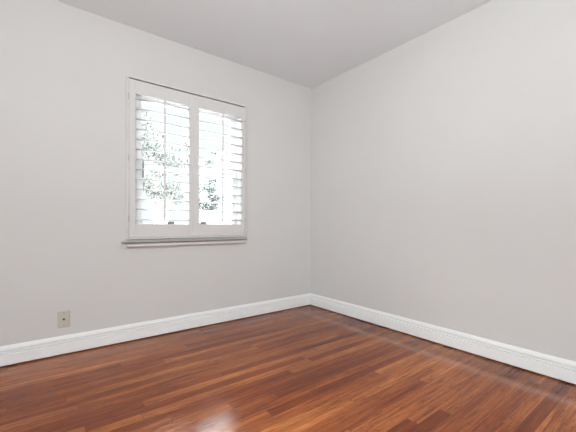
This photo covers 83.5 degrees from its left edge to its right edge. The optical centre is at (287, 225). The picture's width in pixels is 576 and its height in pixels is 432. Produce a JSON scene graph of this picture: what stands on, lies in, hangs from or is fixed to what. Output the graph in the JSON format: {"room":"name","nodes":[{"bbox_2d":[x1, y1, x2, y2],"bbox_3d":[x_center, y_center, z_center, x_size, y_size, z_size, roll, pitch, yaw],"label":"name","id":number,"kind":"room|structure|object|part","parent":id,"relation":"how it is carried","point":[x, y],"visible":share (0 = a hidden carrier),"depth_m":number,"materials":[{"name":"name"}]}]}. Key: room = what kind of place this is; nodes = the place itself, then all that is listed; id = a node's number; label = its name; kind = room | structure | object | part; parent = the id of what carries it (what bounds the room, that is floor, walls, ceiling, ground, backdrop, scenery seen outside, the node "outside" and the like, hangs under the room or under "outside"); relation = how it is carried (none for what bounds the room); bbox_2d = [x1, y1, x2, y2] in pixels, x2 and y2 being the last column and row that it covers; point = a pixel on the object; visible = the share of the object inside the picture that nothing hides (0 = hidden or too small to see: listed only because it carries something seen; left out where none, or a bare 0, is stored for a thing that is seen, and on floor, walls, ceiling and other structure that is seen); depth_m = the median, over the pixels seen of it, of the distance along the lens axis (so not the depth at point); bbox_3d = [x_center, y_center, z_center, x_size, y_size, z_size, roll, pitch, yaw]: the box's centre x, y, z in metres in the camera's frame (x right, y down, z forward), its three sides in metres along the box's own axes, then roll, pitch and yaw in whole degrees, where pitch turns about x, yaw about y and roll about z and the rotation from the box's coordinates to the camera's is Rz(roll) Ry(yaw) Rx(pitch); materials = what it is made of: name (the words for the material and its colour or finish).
{"room":"empty room","nodes":[
{"label":"empty room","id":0,"kind":"room"},
{"bbox_2d":[0,0,310,366],"bbox_3d":[-1.847,-0.322,2.131,5.520,2.440,0.160,0,0,-38],"label":"wall","id":1,"kind":"structure","parent":0,"point":[64,68],"depth_m":2.40,"materials":[{"name":"paint"}]},
{"bbox_2d":[58,310,69,327],"bbox_3d":[-1.562,0.653,2.250,0.070,0.113,0.016,0,0,-38],"label":"wall plate","id":2,"kind":"object","parent":1,"relation":"attached to","point":[63,316],"visible":1,"depth_m":2.25,"materials":[{"name":"beige plastic"}]},
{"bbox_2d":[0,293,309,365],"bbox_3d":[-1.797,0.829,2.067,5.200,0.121,0.019,0,0,-38],"label":"baseboard","id":3,"kind":"structure","parent":1,"relation":"attached to","point":[37,349],"depth_m":2.51,"materials":[{"name":"paint"}]},
{"bbox_2d":[121,75,246,247],"bbox_3d":[-0.889,-0.488,2.857,1.084,1.326,0.242,0,0,-38],"label":"window","id":4,"kind":"structure","parent":1,"relation":"in","point":[140,164],"depth_m":2.79,"materials":[{"name":"paint"}]},
{"bbox_2d":[128,78,193,236],"bbox_3d":[-1.022,-0.519,2.639,0.520,1.220,0.077,0,0,-38],"label":"window shutter","id":5,"kind":"object","parent":4,"relation":"attached to","point":[136,87],"visible":1,"depth_m":2.61,"materials":[{"name":"paint"}]},
{"bbox_3d":[-1.020,-1.076,2.644,0.424,0.104,0.026,0,0,-38],"label":"rail","id":6,"kind":"part","parent":5,"relation":"part of","materials":[{"name":"paint"}]},
{"bbox_3d":[-1.025,0.040,2.651,0.424,0.102,0.026,0,0,-38],"label":"rail","id":7,"kind":"part","parent":5,"relation":"part of","materials":[{"name":"paint"}]},
{"bbox_3d":[-0.998,-0.524,2.616,0.012,0.980,0.010,0,0,-38],"label":"tilt rod","id":8,"kind":"part","parent":5,"relation":"part of","materials":[{"name":"paint"}]},
{"bbox_3d":[-0.833,0.126,2.785,1.084,0.011,0.051,0,0,-38],"label":"sill","id":9,"kind":"part","parent":4,"relation":"part of","materials":[{"name":"paint"}]},
{"bbox_3d":[-0.892,-0.779,2.916,0.916,0.602,0.032,0,0,-38],"label":"sash","id":10,"kind":"part","parent":4,"relation":"part of","materials":[{"name":"paint"}]},
{"bbox_3d":[-0.873,-0.244,2.892,0.916,0.525,0.034,0,0,-38],"label":"sash","id":11,"kind":"part","parent":4,"relation":"part of","materials":[{"name":"paint"}]},
{"bbox_2d":[194,95,245,235],"bbox_3d":[-0.616,-0.519,2.953,0.505,1.220,0.077,0,0,-38],"label":"window shutter","id":12,"kind":"object","parent":4,"relation":"attached to","point":[201,103],"visible":0.99,"depth_m":2.92,"materials":[{"name":"paint"}]},
{"bbox_3d":[-0.615,-1.077,2.958,0.428,0.104,0.026,0,0,-38],"label":"rail","id":13,"kind":"part","parent":12,"relation":"part of","materials":[{"name":"paint"}]},
{"bbox_3d":[-0.619,0.040,2.965,0.428,0.102,0.026,0,0,-38],"label":"rail","id":14,"kind":"part","parent":12,"relation":"part of","materials":[{"name":"paint"}]},
{"bbox_3d":[-0.592,-0.524,2.929,0.012,0.980,0.010,0,0,-38],"label":"tilt rod","id":15,"kind":"part","parent":12,"relation":"part of","materials":[{"name":"paint"}]},
{"bbox_2d":[55,0,491,88],"bbox_3d":[-0.081,-1.595,-0.156,5.520,0.150,5.920,0,0,-38],"label":"ceiling","id":16,"kind":"structure","parent":0,"point":[306,43],"depth_m":2.47,"materials":[{"name":"paint"}]},
{"bbox_2d":[0,305,575,431],"bbox_3d":[-0.091,0.970,-0.139,5.520,0.100,5.920,0,0,-38],"label":"floor","id":17,"kind":"structure","parent":0,"point":[307,368],"depth_m":1.83,"materials":[{"name":"brown wood"}]},
{"bbox_2d":[310,0,575,384],"bbox_3d":[2.083,-0.302,1.429,0.160,2.440,5.760,0,0,-38],"label":"wall","id":18,"kind":"structure","parent":0,"point":[443,162],"depth_m":2.33,"materials":[{"name":"paint"}]},
{"bbox_2d":[310,293,575,383],"bbox_3d":[1.959,0.848,1.444,0.019,0.121,5.600,0,0,-38],"label":"baseboard","id":19,"kind":"structure","parent":18,"relation":"attached to","point":[552,366],"depth_m":2.33,"materials":[{"name":"paint"}]},
{"label":"outside","id":20,"kind":"structure","parent":0,"visible":0},
{"bbox_3d":[-12.037,1.443,19.564,50.000,0.100,39.820,0,0,-38],"label":"ground","id":21,"kind":"structure","parent":20,"visible":0},
{"bbox_2d":[142,111,187,223],"bbox_3d":[-3.396,-0.746,8.716,1.729,4.490,0.798,0,0,-38],"label":"leafy tree","id":22,"kind":"object","parent":21,"relation":"on","point":[174,187],"visible":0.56,"depth_m":8.62,"materials":[{"name":"green plant"}]},
{"bbox_2d":[199,148,225,223],"bbox_3d":[-2.354,-0.447,9.729,0.729,3.886,1.146,1,0,40],"label":"leafy tree","id":23,"kind":"object","parent":21,"relation":"on","point":[208,189],"visible":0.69,"depth_m":9.70,"materials":[{"name":"green plant"}]},
{"bbox_2d":[199,148,230,223],"bbox_3d":[-1.125,-1.643,16.481,5.500,6.200,5.600,0,0,-38],"label":"house","id":24,"kind":"structure","parent":21,"relation":"on","point":[218,164],"depth_m":15.10,"materials":[{"name":"white"}]}
]}

